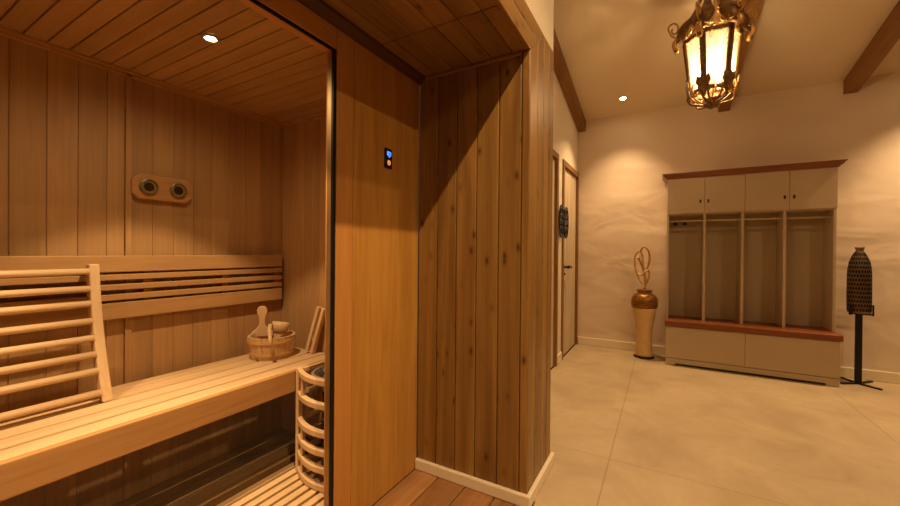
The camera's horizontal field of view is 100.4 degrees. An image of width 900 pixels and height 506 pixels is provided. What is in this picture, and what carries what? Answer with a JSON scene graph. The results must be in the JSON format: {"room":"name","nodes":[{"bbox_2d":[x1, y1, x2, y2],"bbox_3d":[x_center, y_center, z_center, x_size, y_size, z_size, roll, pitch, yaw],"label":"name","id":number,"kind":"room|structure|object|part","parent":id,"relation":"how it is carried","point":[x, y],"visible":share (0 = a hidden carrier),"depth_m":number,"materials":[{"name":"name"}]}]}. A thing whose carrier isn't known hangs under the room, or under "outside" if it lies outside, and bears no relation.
{"room":"changing room","nodes":[
{"label":"changing room","id":0,"kind":"room"},
{"bbox_2d":[0,32,282,505],"bbox_3d":[-1.665,0.148,1.429,0.040,2.065,2.440,1,0,30],"label":"wall","id":1,"kind":"structure","parent":0,"point":[75,134],"depth_m":1.72,"materials":[{"name":"brown wood"}]},
{"bbox_2d":[0,255,281,327],"bbox_3d":[-1.633,0.152,1.413,0.032,0.281,2.245,1,0,30],"label":"backrest","id":2,"kind":"object","parent":1,"relation":"attached to","point":[147,264],"depth_m":1.77,"materials":[{"name":"brown wood"}]},
{"bbox_3d":[-1.627,0.048,1.410,0.020,0.073,2.245,1,0,30],"label":"rail","id":3,"kind":"part","parent":2,"relation":"part of","materials":[{"name":"brown wood"}]},
{"bbox_3d":[-1.628,0.256,1.411,0.020,0.072,2.245,1,0,30],"label":"rail","id":4,"kind":"part","parent":2,"relation":"part of","materials":[{"name":"brown wood"}]},
{"bbox_2d":[131,173,191,202],"bbox_3d":[-1.399,-0.312,1.831,0.035,0.118,0.253,1,0,30],"label":"thermometer hygrometer","id":5,"kind":"object","parent":1,"relation":"attached to","point":[143,186],"visible":1,"depth_m":1.81,"materials":[{"name":"brown wood"}]},
{"bbox_2d":[0,26,325,127],"bbox_3d":[-1.243,-0.816,1.172,0.948,0.028,2.330,1,0,30],"label":"trim","id":6,"kind":"structure","parent":1,"relation":"attached to","point":[6,32],"depth_m":1.75,"materials":[{"name":"brown wood"}]},
{"bbox_2d":[0,0,326,121],"bbox_3d":[-1.242,-0.845,1.172,0.951,0.030,2.330,1,0,30],"label":"ceiling","id":7,"kind":"structure","parent":0,"point":[259,66],"depth_m":1.50,"materials":[{"name":"brown wood"}]},
{"bbox_2d":[200,33,220,43],"bbox_3d":[-0.921,-0.824,1.444,0.067,0.007,0.067,1,0,30],"label":"recessed light","id":8,"kind":"object","parent":7,"relation":"in","point":[210,38],"visible":1,"depth_m":1.44,"materials":[{"name":"glass"}]},
{"bbox_2d":[111,428,390,505],"bbox_3d":[-1.259,1.165,1.180,0.951,0.060,2.330,1,0,30],"label":"floor","id":9,"kind":"structure","parent":0,"point":[212,482],"depth_m":1.92,"materials":[{"name":"brown wood"}]},
{"bbox_2d":[0,347,324,501],"bbox_3d":[-1.424,0.860,1.282,0.514,0.545,2.304,1,0,30],"label":"bench","id":10,"kind":"object","parent":9,"relation":"on","point":[38,449],"visible":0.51,"depth_m":1.40,"materials":[{"name":"brown wood"}]},
{"bbox_2d":[0,264,112,421],"bbox_3d":[-1.563,0.316,1.280,0.178,0.538,0.596,1,0,30],"label":"sauna backrest","id":11,"kind":"object","parent":10,"relation":"on","point":[94,320],"visible":1,"depth_m":1.42,"materials":[{"name":"brown wood"}]},
{"bbox_3d":[-1.425,0.316,1.524,0.178,0.538,0.034,1,0,30],"label":"rail","id":12,"kind":"part","parent":11,"relation":"part of","materials":[{"name":"brown wood"}]},
{"bbox_2d":[247,306,295,360],"bbox_3d":[-1.016,0.448,2.140,0.252,0.277,0.252,0,0,-43],"label":"bucket","id":13,"kind":"object","parent":10,"relation":"on","point":[282,347],"visible":0.91,"depth_m":2.07,"materials":[{"name":"brown wood"}]},
{"bbox_2d":[268,321,289,344],"bbox_3d":[-0.974,0.433,2.084,0.098,0.098,0.239,1,0,3],"label":"ladle","id":14,"kind":"object","parent":13,"relation":"on","point":[278,327],"visible":1,"depth_m":2.11,"materials":[{"name":"brown wood"}]},
{"bbox_3d":[-0.977,0.438,2.040,0.027,0.089,0.172,0,0,-24],"label":"handle","id":15,"kind":"part","parent":14,"relation":"part of","materials":[{"name":"brown wood"}]},
{"bbox_2d":[272,321,289,333],"bbox_3d":[-0.971,0.427,2.154,0.098,0.086,0.099,1,0,30],"label":"bowl","id":16,"kind":"object","parent":14,"relation":"on","point":[278,327],"depth_m":2.11,"materials":[{"name":"brown wood"}]},
{"bbox_2d":[305,306,324,353],"bbox_3d":[-0.786,0.451,2.200,0.129,0.274,0.044,1,0,4],"label":"backrest","id":17,"kind":"object","parent":10,"relation":"on","point":[319,316],"visible":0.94,"depth_m":2.19,"materials":[{"name":"brown wood"}]},
{"bbox_2d":[216,453,323,505],"bbox_3d":[-1.019,1.111,1.130,0.456,0.050,2.160,1,0,30],"label":"duckboard","id":18,"kind":"object","parent":9,"relation":"on","point":[284,487],"visible":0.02,"depth_m":1.71,"materials":[{"name":"brown wood"}]},
{"bbox_2d":[295,360,324,492],"bbox_3d":[-0.532,0.831,1.883,0.402,0.510,0.383,1,0,30],"label":"guard","id":19,"kind":"object","parent":18,"relation":"on","point":[303,428],"visible":0.37,"depth_m":1.79,"materials":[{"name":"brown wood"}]},
{"bbox_3d":[-0.754,0.829,1.877,0.022,0.510,0.028,1,0,30],"label":"post","id":20,"kind":"part","parent":19,"relation":"part of","materials":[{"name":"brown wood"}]},
{"bbox_3d":[-0.606,0.827,1.753,0.357,0.028,0.082,1,0,30],"label":"curved rail","id":21,"kind":"part","parent":19,"relation":"part of","materials":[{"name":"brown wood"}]},
{"bbox_3d":[-0.607,0.911,1.753,0.357,0.028,0.082,1,0,30],"label":"curved rail","id":22,"kind":"part","parent":19,"relation":"part of","materials":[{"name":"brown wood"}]},
{"bbox_3d":[-0.608,0.989,1.753,0.357,0.028,0.082,1,0,30],"label":"curved rail","id":23,"kind":"part","parent":19,"relation":"part of","materials":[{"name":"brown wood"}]},
{"bbox_3d":[-0.608,1.070,1.754,0.357,0.028,0.082,1,0,30],"label":"curved rail","id":24,"kind":"part","parent":19,"relation":"part of","materials":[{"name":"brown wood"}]},
{"bbox_3d":[-0.604,0.590,1.752,0.357,0.028,0.082,1,0,30],"label":"curved rail","id":25,"kind":"part","parent":19,"relation":"part of","materials":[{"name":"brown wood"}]},
{"bbox_3d":[-0.605,0.699,1.752,0.357,0.028,0.082,1,0,30],"label":"curved rail","id":26,"kind":"part","parent":19,"relation":"part of","materials":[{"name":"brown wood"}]},
{"bbox_3d":[-0.682,0.827,2.005,0.020,0.024,0.265,1,0,30],"label":"rail","id":27,"kind":"part","parent":19,"relation":"part of","materials":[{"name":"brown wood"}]},
{"bbox_3d":[-0.681,0.699,2.004,0.020,0.024,0.265,1,0,30],"label":"rail","id":28,"kind":"part","parent":19,"relation":"part of","materials":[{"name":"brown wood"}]},
{"bbox_3d":[-0.682,0.911,2.005,0.020,0.024,0.265,1,0,30],"label":"rail","id":29,"kind":"part","parent":19,"relation":"part of","materials":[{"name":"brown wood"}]},
{"bbox_3d":[-0.680,0.590,2.004,0.020,0.024,0.265,1,0,30],"label":"rail","id":30,"kind":"part","parent":19,"relation":"part of","materials":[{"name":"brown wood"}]},
{"bbox_3d":[-0.684,1.068,2.006,0.020,0.024,0.265,1,0,30],"label":"rail","id":31,"kind":"part","parent":19,"relation":"part of","materials":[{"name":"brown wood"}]},
{"bbox_3d":[-0.683,0.989,2.005,0.020,0.024,0.265,1,0,30],"label":"rail","id":32,"kind":"part","parent":19,"relation":"part of","materials":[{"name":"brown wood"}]},
{"bbox_2d":[281,118,325,442],"bbox_3d":[-0.658,0.153,2.220,0.950,2.065,0.070,1,0,30],"label":"wall","id":33,"kind":"structure","parent":0,"point":[304,144],"depth_m":2.32,"materials":[{"name":"brown wood"}]},
{"bbox_2d":[311,365,324,460],"bbox_3d":[-0.518,0.810,1.907,0.344,0.435,0.330,1,0,30],"label":"heater","id":34,"kind":"object","parent":33,"relation":"attached to","point":[317,372],"visible":0.1,"depth_m":1.86,"materials":[{"name":"metal"}]},
{"bbox_2d":[311,365,324,390],"bbox_3d":[-0.524,0.643,1.893,0.344,0.100,0.300,1,0,30],"label":"tray","id":35,"kind":"object","parent":34,"relation":"on","point":[318,372],"depth_m":1.91,"materials":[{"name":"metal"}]},
{"bbox_2d":[350,41,418,505],"bbox_3d":[-0.315,0.108,1.798,0.060,2.064,0.483,1,0,30],"label":"wall","id":36,"kind":"structure","parent":0,"point":[385,100],"depth_m":1.74,"materials":[{"name":"brown wood"}]},
{"bbox_2d":[324,29,353,505],"bbox_3d":[-0.458,0.108,1.546,0.061,2.064,0.092,1,0,30],"label":"trim","id":37,"kind":"structure","parent":36,"relation":"attached to","point":[342,335],"depth_m":1.52,"materials":[{"name":"red wood"}]},
{"bbox_2d":[384,148,391,168],"bbox_3d":[-0.289,-0.444,1.762,0.009,0.092,0.050,1,0,30],"label":"control panel","id":38,"kind":"object","parent":36,"relation":"attached to","point":[387,152],"visible":1,"depth_m":1.75,"materials":[{"name":"black plastic"}]},
{"bbox_2d":[322,0,526,75],"bbox_3d":[-1.294,-0.939,-0.616,0.602,0.029,5.650,1,0,30],"label":"ceiling","id":39,"kind":"structure","parent":0,"point":[431,36],"depth_m":1.54,"materials":[{"name":"brown wood"}]},
{"bbox_2d":[373,469,516,505],"bbox_3d":[-1.300,1.192,-0.614,0.631,0.100,5.650,1,0,30],"label":"deck","id":40,"kind":"object","parent":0,"point":[419,488],"visible":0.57,"depth_m":1.77,"materials":[{"name":"brown wood"}]},
{"bbox_2d":[418,50,530,493],"bbox_3d":[0.099,0.111,1.858,0.602,2.065,0.030,1,0,30],"label":"wall","id":41,"kind":"structure","parent":0,"point":[475,122],"depth_m":1.83,"materials":[{"name":"brown wood"}]},
{"bbox_2d":[415,458,530,505],"bbox_3d":[0.089,1.115,1.833,0.624,0.056,0.022,1,0,30],"label":"baseboard","id":42,"kind":"structure","parent":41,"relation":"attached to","point":[503,493],"depth_m":1.80,"materials":[{"name":"beige paint"}]},
{"bbox_2d":[522,0,553,52],"bbox_3d":[-1.208,-0.859,-0.430,0.629,4.000,6.058,1,0,30],"label":"wall","id":43,"kind":"structure","parent":0,"point":[542,11],"depth_m":1.91,"materials":[{"name":"paint"}]},
{"bbox_2d":[238,0,336,52],"bbox_3d":[-1.725,-0.867,-0.704,0.061,0.117,5.070,1,0,30],"label":"trim","id":44,"kind":"structure","parent":43,"relation":"attached to","point":[294,11],"depth_m":1.35,"materials":[{"name":"red wood"}]},
{"bbox_2d":[297,0,424,84],"bbox_3d":[-1.540,-0.908,-0.477,0.038,0.036,5.649,1,0,30],"label":"trim","id":45,"kind":"structure","parent":43,"relation":"attached to","point":[322,9],"depth_m":1.57,"materials":[{"name":"brown wood"}]},
{"bbox_2d":[425,51,521,79],"bbox_3d":[0.099,-0.912,1.835,0.524,0.018,0.012,1,0,30],"label":"trim","id":46,"kind":"structure","parent":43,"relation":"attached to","point":[519,53],"depth_m":1.82,"materials":[{"name":"brown wood"}]},
{"bbox_2d":[494,0,543,49],"bbox_3d":[-0.985,-1.006,-0.668,0.018,0.171,5.864,1,0,30],"label":"trim","id":47,"kind":"structure","parent":43,"relation":"attached to","point":[518,14],"depth_m":1.59,"materials":[{"name":"brown wood"}]},
{"bbox_2d":[526,36,553,493],"bbox_3d":[0.280,0.026,1.975,0.410,2.236,0.404,1,0,30],"label":"trim","id":48,"kind":"structure","parent":43,"relation":"attached to","point":[542,55],"depth_m":1.85,"materials":[{"name":"brown wood"}]},
{"bbox_2d":[527,452,554,505],"bbox_3d":[0.460,1.118,1.877,0.022,0.056,0.420,1,0,30],"label":"baseboard","id":49,"kind":"structure","parent":43,"relation":"attached to","point":[536,486],"depth_m":1.84,"materials":[{"name":"beige paint"}]},
{"bbox_2d":[553,71,577,353],"bbox_3d":[0.780,-0.607,3.386,0.120,3.500,3.142,1,0,30],"label":"wall","id":50,"kind":"structure","parent":0,"point":[565,132],"depth_m":3.96,"materials":[{"name":"paint"}]},
{"bbox_2d":[551,149,558,366],"bbox_3d":[0.806,0.070,3.421,0.124,2.145,0.985,1,0,30],"label":"door","id":51,"kind":"structure","parent":50,"relation":"in","point":[555,190],"depth_m":3.77,"materials":[{"name":"brown wood"}]},
{"bbox_2d":[557,352,561,364],"bbox_3d":[1.138,1.095,3.913,0.016,0.098,0.180,1,0,30],"label":"baseboard","id":52,"kind":"structure","parent":50,"relation":"attached to","point":[559,355],"depth_m":3.89,"materials":[{"name":"beige paint"}]},
{"bbox_2d":[559,205,568,237],"bbox_3d":[1.207,-0.328,3.974,0.015,0.344,0.410,1,0,30],"label":"wall ornament","id":53,"kind":"object","parent":50,"relation":"attached to","point":[564,225],"visible":1,"depth_m":3.94,"materials":[{"name":"black metal"}]},
{"bbox_2d":[561,159,578,359],"bbox_3d":[1.375,0.071,4.373,0.173,2.145,0.833,1,0,30],"label":"door","id":54,"kind":"structure","parent":50,"relation":"in","point":[570,176],"depth_m":4.42,"materials":[{"name":"brown wood"}]},
{"bbox_2d":[532,344,899,505],"bbox_3d":[2.412,1.224,-0.853,6.940,0.100,8.900,1,0,30],"label":"floor","id":55,"kind":"structure","parent":0,"point":[626,429],"depth_m":2.35,"materials":[{"name":"tile"}]},
{"bbox_2d":[631,292,657,359],"bbox_3d":[2.148,0.790,4.152,0.267,0.721,0.267,1,0,30],"label":"floor vase","id":56,"kind":"object","parent":55,"relation":"on","point":[644,305],"visible":0.99,"depth_m":4.08,"materials":[{"name":"brown ceramic"}]},
{"bbox_2d":[634,246,651,291],"bbox_3d":[2.143,0.175,4.152,0.178,0.506,0.156,1,0,14],"label":"sculpture","id":57,"kind":"object","parent":56,"relation":"on","point":[643,274],"visible":1,"depth_m":4.14,"materials":[{"name":"brown metal"}]},
{"bbox_2d":[662,159,847,386],"bbox_3d":[2.907,0.167,3.725,1.408,1.984,0.415,1,0,30],"label":"locker","id":58,"kind":"object","parent":55,"relation":"on","point":[757,244],"visible":1,"depth_m":3.69,"materials":[{"name":"beige paint"}]},
{"bbox_3d":[2.454,-0.593,3.908,0.325,0.362,0.020,1,0,30],"label":"door","id":59,"kind":"part","parent":58,"relation":"part of","materials":[{"name":"beige paint"}]},
{"bbox_3d":[2.523,0.919,3.736,0.654,0.318,0.020,1,0,30],"label":"drawer","id":60,"kind":"part","parent":58,"relation":"part of","materials":[{"name":"beige paint"}]},
{"bbox_3d":[2.739,-0.590,3.746,0.325,0.362,0.020,1,0,30],"label":"door","id":61,"kind":"part","parent":58,"relation":"part of","materials":[{"name":"beige paint"}]},
{"bbox_3d":[3.009,-0.025,3.901,1.272,1.451,0.008,1,0,30],"label":"panel","id":62,"kind":"part","parent":58,"relation":"part of","materials":[{"name":"beige wood"}]},
{"bbox_3d":[2.907,-0.332,3.714,1.272,0.018,0.018,1,0,30],"label":"hanging rail","id":63,"kind":"part","parent":58,"relation":"part of","materials":[{"name":"beige paint"}]},
{"bbox_3d":[2.936,-0.799,3.758,1.408,0.054,0.330,1,0,30],"label":"cornice","id":64,"kind":"part","parent":58,"relation":"part of","materials":[{"name":"red wood"}]},
{"bbox_3d":[3.025,-0.587,3.584,0.327,0.362,0.020,1,0,30],"label":"door","id":65,"kind":"part","parent":58,"relation":"part of","materials":[{"name":"beige paint"}]},
{"bbox_3d":[3.094,0.925,3.411,0.653,0.318,0.020,1,0,30],"label":"drawer","id":66,"kind":"part","parent":58,"relation":"part of","materials":[{"name":"beige paint"}]},
{"bbox_3d":[3.310,-0.584,3.422,0.323,0.362,0.020,1,0,30],"label":"door","id":67,"kind":"part","parent":58,"relation":"part of","materials":[{"name":"beige paint"}]},
{"bbox_2d":[840,304,882,389],"bbox_3d":[3.659,0.811,3.360,0.254,0.711,0.270,1,0,39],"label":"stand","id":68,"kind":"object","parent":55,"relation":"on","point":[858,317],"visible":0.98,"depth_m":3.33,"materials":[{"name":"black metal"}]},
{"bbox_2d":[846,247,871,313],"bbox_3d":[3.643,0.241,3.339,0.155,0.587,0.138,1,0,30],"label":"ornament","id":69,"kind":"object","parent":68,"relation":"on","point":[859,269],"visible":1,"depth_m":3.30,"materials":[{"name":"brown metal"}]},
{"bbox_2d":[554,0,899,120],"bbox_3d":[2.395,-2.108,-0.784,7.300,1.024,9.000,1,0,30],"label":"ceiling","id":70,"kind":"structure","parent":0,"point":[611,49],"depth_m":3.31,"materials":[{"name":"paint"}]},
{"bbox_2d":[553,29,585,131],"bbox_3d":[0.959,-1.877,3.463,0.088,0.722,2.827,1,0,30],"label":"ceiling beam","id":71,"kind":"structure","parent":70,"relation":"attached to","point":[561,70],"depth_m":3.88,"materials":[{"name":"brown wood"}]},
{"bbox_2d":[619,96,627,100],"bbox_3d":[1.913,-1.709,4.146,0.092,0.024,0.091,1,0,30],"label":"recessed light","id":72,"kind":"object","parent":70,"relation":"in","point":[622,98],"visible":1,"depth_m":4.15,"materials":[{"name":"metal"}]},
{"bbox_2d":[667,0,760,109],"bbox_3d":[1.693,-1.492,2.424,0.496,1.126,0.457,1,0,30],"label":"hanging lantern","id":73,"kind":"object","parent":70,"relation":"hanging from","point":[692,32],"visible":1,"depth_m":2.36,"materials":[{"name":"brown metal"}]},
{"bbox_3d":[1.567,-1.214,2.479,0.057,0.329,0.034,1,0,24],"label":"corner post","id":74,"kind":"part","parent":73,"relation":"part of","materials":[{"name":"brown metal"}]},
{"bbox_3d":[1.582,-1.548,2.470,0.193,0.425,0.115,1,0,30],"label":"crown","id":75,"kind":"part","parent":73,"relation":"part of","materials":[{"name":"brown metal"}]},
{"bbox_3d":[1.669,-1.548,2.547,0.106,0.426,0.187,1,0,14],"label":"crown","id":76,"kind":"part","parent":73,"relation":"part of","materials":[{"name":"brown metal"}]},
{"bbox_3d":[1.677,-1.213,2.560,0.034,0.329,0.057,0,0,-6],"label":"corner post","id":77,"kind":"part","parent":73,"relation":"part of","materials":[{"name":"brown metal"}]},
{"bbox_3d":[1.588,-1.548,2.357,0.120,0.425,0.178,1,0,30],"label":"crown","id":78,"kind":"part","parent":73,"relation":"part of","materials":[{"name":"brown metal"}]},
{"bbox_3d":[1.582,-1.213,2.344,0.057,0.329,0.034,0,0,-36],"label":"corner post","id":79,"kind":"part","parent":73,"relation":"part of","materials":[{"name":"brown metal"}]},
{"bbox_2d":[701,88,719,101],"bbox_3d":[1.683,-1.034,2.419,0.104,0.101,0.099,1,0,30],"label":"candle","id":80,"kind":"object","parent":73,"relation":"on","point":[711,98],"depth_m":2.40,"materials":[{"name":"brown wax"}]},
{"bbox_2d":[686,85,736,109],"bbox_3d":[1.690,-0.989,2.426,0.274,0.109,0.253,1,0,30],"label":"basket","id":81,"kind":"object","parent":73,"relation":"on","point":[712,101],"depth_m":2.39,"materials":[{"name":"brown metal"}]},
{"bbox_3d":[1.669,-1.177,2.375,0.032,0.092,0.032,1,0,30],"label":"bulb","id":82,"kind":"part","parent":73,"relation":"part of","materials":[{"name":"white glass"}]},
{"bbox_3d":[1.745,-1.177,2.431,0.032,0.092,0.032,1,0,30],"label":"bulb","id":83,"kind":"part","parent":73,"relation":"part of","materials":[{"name":"white glass"}]},
{"bbox_3d":[1.801,-1.546,2.490,0.123,0.425,0.178,1,0,30],"label":"crown","id":84,"kind":"part","parent":73,"relation":"part of","materials":[{"name":"brown metal"}]},
{"bbox_3d":[1.801,-1.212,2.506,0.057,0.329,0.034,0,0,-36],"label":"corner post","id":85,"kind":"part","parent":73,"relation":"part of","materials":[{"name":"metal"}]},
{"bbox_3d":[1.706,-1.212,2.289,0.034,0.329,0.057,0,0,-6],"label":"corner post","id":86,"kind":"part","parent":73,"relation":"part of","materials":[{"name":"brown metal"}]},
{"bbox_3d":[1.698,-1.546,2.297,0.113,0.425,0.183,0,0,-29],"label":"crown","id":87,"kind":"part","parent":73,"relation":"part of","materials":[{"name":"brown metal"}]},
{"bbox_3d":[1.816,-1.211,2.370,0.057,0.329,0.034,1,0,24],"label":"corner post","id":88,"kind":"part","parent":73,"relation":"part of","materials":[{"name":"brown metal"}]},
{"bbox_3d":[1.805,-1.546,2.362,0.187,0.426,0.106,0,0,3],"label":"crown","id":89,"kind":"part","parent":73,"relation":"part of","materials":[{"name":"brown metal"}]},
{"bbox_2d":[718,0,761,111],"bbox_3d":[1.850,-2.018,2.112,0.100,1.031,4.297,1,0,30],"label":"ceiling beam","id":90,"kind":"structure","parent":70,"relation":"attached to","point":[749,4],"depth_m":3.12,"materials":[{"name":"brown wood"}]},
{"bbox_2d":[843,0,899,93],"bbox_3d":[2.688,-2.009,1.636,0.100,1.031,4.297,1,0,30],"label":"ceiling beam","id":91,"kind":"structure","parent":70,"relation":"attached to","point":[887,36],"depth_m":3.06,"materials":[{"name":"brown wood"}]},
{"bbox_2d":[577,72,899,372],"bbox_3d":[4.609,-0.373,3.087,7.040,3.100,0.120,1,0,30],"label":"wall","id":92,"kind":"structure","parent":0,"point":[623,160],"depth_m":3.91,"materials":[{"name":"paint"}]},
{"bbox_2d":[578,336,899,383],"bbox_3d":[4.614,1.128,3.005,6.922,0.098,0.016,1,0,30],"label":"baseboard","id":93,"kind":"structure","parent":92,"relation":"attached to","point":[847,372],"depth_m":4.24,"materials":[{"name":"beige paint"}]},
{"bbox_3d":[-2.176,0.165,-1.478,0.060,1.945,3.280,1,0,30],"label":"cedar","id":94,"kind":"object","parent":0,"visible":0},
{"bbox_2d":[249,0,336,505],"bbox_3d":[-0.919,0.166,0.724,0.042,1.946,1.792,1,0,30],"label":"door frame","id":95,"kind":"structure","parent":94,"relation":"attached to","point":[331,114],"depth_m":1.48,"materials":[{"name":"black metal"}]}
]}

